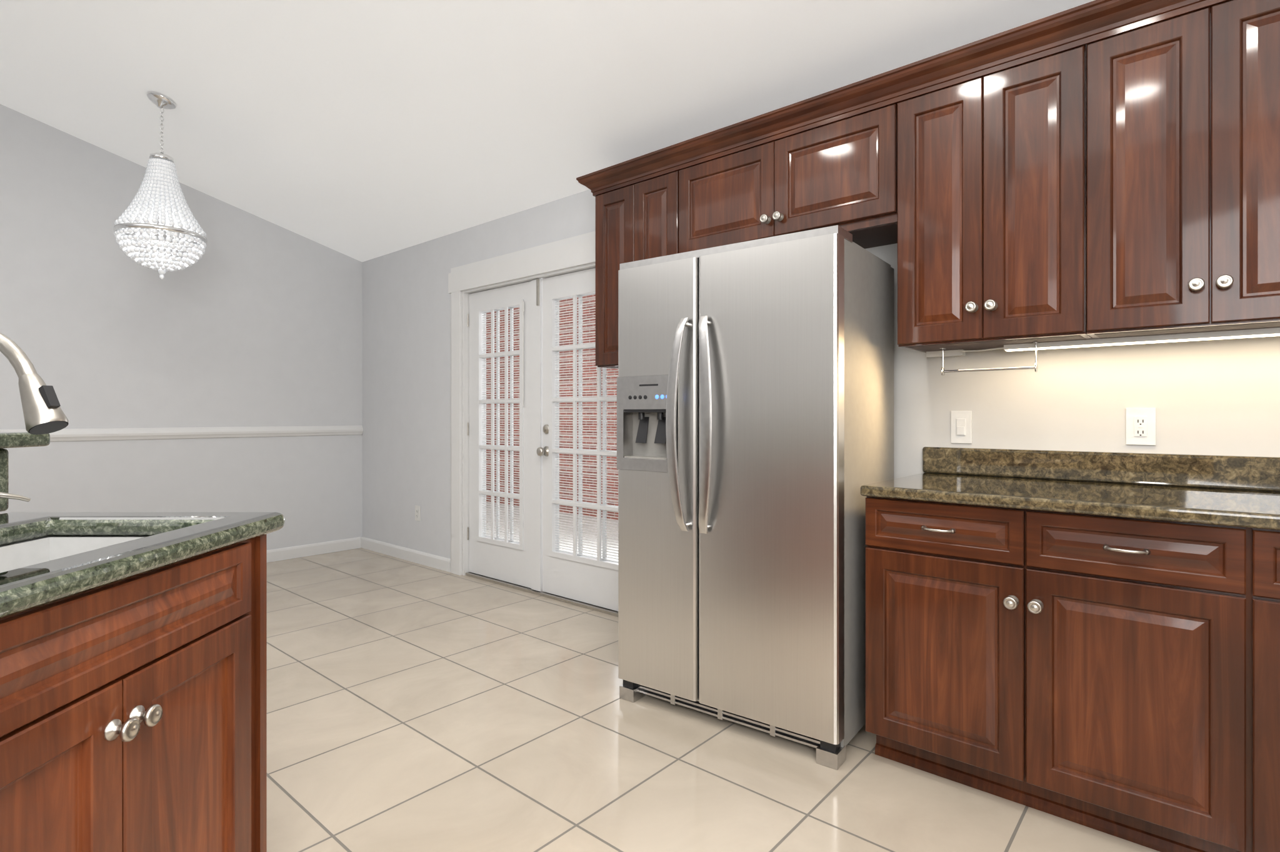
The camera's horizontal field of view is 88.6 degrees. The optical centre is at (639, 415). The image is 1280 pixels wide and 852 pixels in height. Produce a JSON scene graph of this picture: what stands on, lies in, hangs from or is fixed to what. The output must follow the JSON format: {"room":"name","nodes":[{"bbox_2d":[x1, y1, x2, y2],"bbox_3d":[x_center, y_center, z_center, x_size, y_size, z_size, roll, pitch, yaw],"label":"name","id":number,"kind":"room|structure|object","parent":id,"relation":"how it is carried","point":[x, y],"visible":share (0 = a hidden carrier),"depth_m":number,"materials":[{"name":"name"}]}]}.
{"room":"kitchen","nodes":[
{"label":"kitchen","id":0,"kind":"room"},
{"bbox_2d":[0,103,361,549],"bbox_3d":[-4.476,-1.060,3.401,0.140,4.400,6.160,0,0,41],"label":"wall","id":1,"kind":"structure","parent":0,"point":[265,329],"depth_m":4.63,"materials":[{"name":"grey paint"}]},
{"bbox_2d":[0,425,363,441],"bbox_3d":[-4.367,0.124,3.399,0.026,0.082,6.016,0,0,41],"label":"trim","id":2,"kind":"structure","parent":1,"relation":"attached to","point":[79,434],"depth_m":4.72,"materials":[{"name":"white paint"}]},
{"bbox_2d":[266,536,450,571],"bbox_3d":[-3.861,1.093,2.962,1.362,0.094,6.017,0,0,41],"label":"baseboard","id":3,"kind":"structure","parent":1,"relation":"attached to","point":[435,561],"depth_m":5.29,"materials":[{"name":"white paint"}]},
{"bbox_2d":[0,0,1094,261],"bbox_3d":[-1.074,-2.130,0.547,9.020,1.669,6.300,0,0,41],"label":"ceiling","id":4,"kind":"structure","parent":0,"point":[362,130],"depth_m":3.15,"materials":[{"name":"paint"}]},
{"bbox_2d":[113,91,207,279],"bbox_3d":[-2.655,-1.263,3.644,0.421,1.012,0.421,0,0,36],"label":"chandelier","id":5,"kind":"object","parent":4,"relation":"hanging from","point":[160,187],"visible":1,"depth_m":3.57,"materials":[{"name":"clear glass"}]},
{"bbox_2d":[266,547,1159,851],"bbox_3d":[-1.074,1.170,0.547,9.020,0.060,6.300,0,0,41],"label":"floor","id":6,"kind":"structure","parent":0,"point":[412,706],"depth_m":2.21,"materials":[{"name":"tile"}]},
{"bbox_2d":[0,332,284,851],"bbox_3d":[-1.326,0.489,0.293,1.043,1.302,2.675,0,0,0],"label":"kitchen island","id":7,"kind":"object","parent":6,"relation":"on","point":[133,645],"visible":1,"depth_m":1.15,"materials":[{"name":"brown wood"}]},
{"bbox_2d":[0,511,284,618],"bbox_3d":[-1.160,0.248,0.256,2.184,0.044,2.376,0,0,41],"label":"island countertop","id":8,"kind":"structure","parent":7,"relation":"on","point":[174,537],"depth_m":1.25,"materials":[{"name":"stone"}]},
{"bbox_2d":[0,332,68,501],"bbox_3d":[-1.207,0.032,1.188,0.358,0.388,0.221,0,0,41],"label":"faucet","id":9,"kind":"object","parent":8,"relation":"on","point":[43,414],"depth_m":1.15,"materials":[{"name":"silver metal"}]},
{"bbox_2d":[0,535,149,572],"bbox_3d":[-1.124,0.379,1.056,0.872,0.216,0.914,0,0,41],"label":"sink","id":10,"kind":"object","parent":8,"relation":"in","point":[23,551],"depth_m":1.45,"materials":[{"name":"ceramic"}]},
{"bbox_2d":[616,225,893,769],"bbox_3d":[0.442,0.263,2.601,0.905,1.752,0.704,0,0,37],"label":"refrigerator","id":11,"kind":"object","parent":6,"relation":"on","point":[755,379],"visible":0.98,"depth_m":2.32,"materials":[{"name":"metal"}]},
{"bbox_2d":[865,496,1279,851],"bbox_3d":[1.623,0.702,1.762,1.854,0.877,0.648,0,0,41],"label":"base cabinet","id":12,"kind":"object","parent":6,"relation":"on","point":[1119,677],"visible":1,"depth_m":1.77,"materials":[{"name":"brown wood"}]},
{"bbox_2d":[860,446,1279,529],"bbox_3d":[1.625,0.192,1.768,1.859,0.138,0.636,0,0,41],"label":"countertop","id":13,"kind":"structure","parent":12,"relation":"on","point":[1255,508],"depth_m":2.03,"materials":[{"name":"stone"}]},
{"bbox_2d":[361,189,1279,558],"bbox_3d":[0.942,-1.060,2.875,9.020,4.400,0.140,0,0,41],"label":"wall","id":14,"kind":"structure","parent":0,"point":[1214,397],"depth_m":2.64,"materials":[{"name":"paint"}]},
{"bbox_2d":[415,505,420,521],"bbox_3d":[-1.724,0.756,5.084,0.072,0.115,0.010,0,0,41],"label":"outlet","id":15,"kind":"object","parent":14,"relation":"attached to","point":[417,508],"visible":1,"depth_m":5.08,"materials":[{"name":"white plastic"}]},
{"bbox_2d":[448,231,595,574],"bbox_3d":[-0.636,0.032,4.161,1.954,2.215,0.063,0,0,41],"label":"door frame","id":16,"kind":"structure","parent":14,"relation":"attached to","point":[580,250],"depth_m":4.65,"materials":[{"name":"white wood"}]},
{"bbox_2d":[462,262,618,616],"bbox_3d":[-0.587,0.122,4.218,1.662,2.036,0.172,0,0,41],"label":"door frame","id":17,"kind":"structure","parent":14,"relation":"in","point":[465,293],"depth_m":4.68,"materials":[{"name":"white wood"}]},
{"bbox_2d":[467,278,542,591],"bbox_3d":[-0.921,0.123,4.464,0.802,1.993,0.077,0,0,41],"label":"french door","id":18,"kind":"structure","parent":17,"relation":"attached to","point":[520,562],"depth_m":4.42,"materials":[{"name":"white paint"}]},
{"bbox_2d":[536,268,618,611],"bbox_3d":[-0.318,0.123,3.911,0.823,1.993,0.124,0,0,41],"label":"french door","id":19,"kind":"structure","parent":17,"relation":"attached to","point":[591,580],"depth_m":4.01,"materials":[{"name":"white paint"}]},
{"bbox_2d":[576,0,1279,368],"bbox_3d":[1.051,-0.734,2.427,3.309,0.969,0.390,0,0,41],"label":"upper cabinet","id":20,"kind":"object","parent":14,"relation":"attached to","point":[1096,169],"visible":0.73,"depth_m":2.08,"materials":[{"name":"brown wood"}]},
{"bbox_2d":[939,341,1039,375],"bbox_3d":[1.225,-0.198,2.313,0.311,0.104,0.040,0,0,41],"label":"paper towel holder","id":21,"kind":"object","parent":20,"relation":"attached to","point":[943,371],"visible":1,"depth_m":2.30,"materials":[{"name":"silver metal"}]},
{"bbox_2d":[926,327,1279,357],"bbox_3d":[1.734,-0.239,1.994,1.670,0.022,0.115,0,0,41],"label":"light","id":22,"kind":"object","parent":20,"relation":"attached to","point":[1266,332],"visible":1,"depth_m":2.08,"materials":[{"name":"white plastic"}]},
{"bbox_2d":[950,410,971,443],"bbox_3d":[1.233,0.044,2.522,0.074,0.125,0.011,0,0,41],"label":"switch plate","id":23,"kind":"object","parent":14,"relation":"attached to","point":[960,420],"visible":1,"depth_m":2.52,"materials":[{"name":"white plastic"}]},
{"bbox_2d":[1125,407,1155,444],"bbox_3d":[1.649,0.035,2.162,0.078,0.122,0.010,0,0,41],"label":"outlet plate","id":24,"kind":"object","parent":14,"relation":"attached to","point":[1140,422],"visible":1,"depth_m":2.16,"materials":[{"name":"white plastic"}]},
{"label":"outside","id":25,"kind":"structure","parent":0,"visible":0},
{"bbox_2d":[486,501,618,561],"bbox_3d":[0.860,1.220,7.102,14.000,0.080,6.138,0,0,41],"label":"ground","id":26,"kind":"structure","parent":25,"point":[487,502],"depth_m":6.64,"materials":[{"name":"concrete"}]},
{"bbox_2d":[486,294,618,520],"bbox_3d":[0.578,-0.540,6.776,10.000,3.440,0.200,0,0,41],"label":"brick wall","id":27,"kind":"structure","parent":26,"relation":"on","point":[594,295],"depth_m":7.90,"materials":[{"name":"red brick"}]}
]}

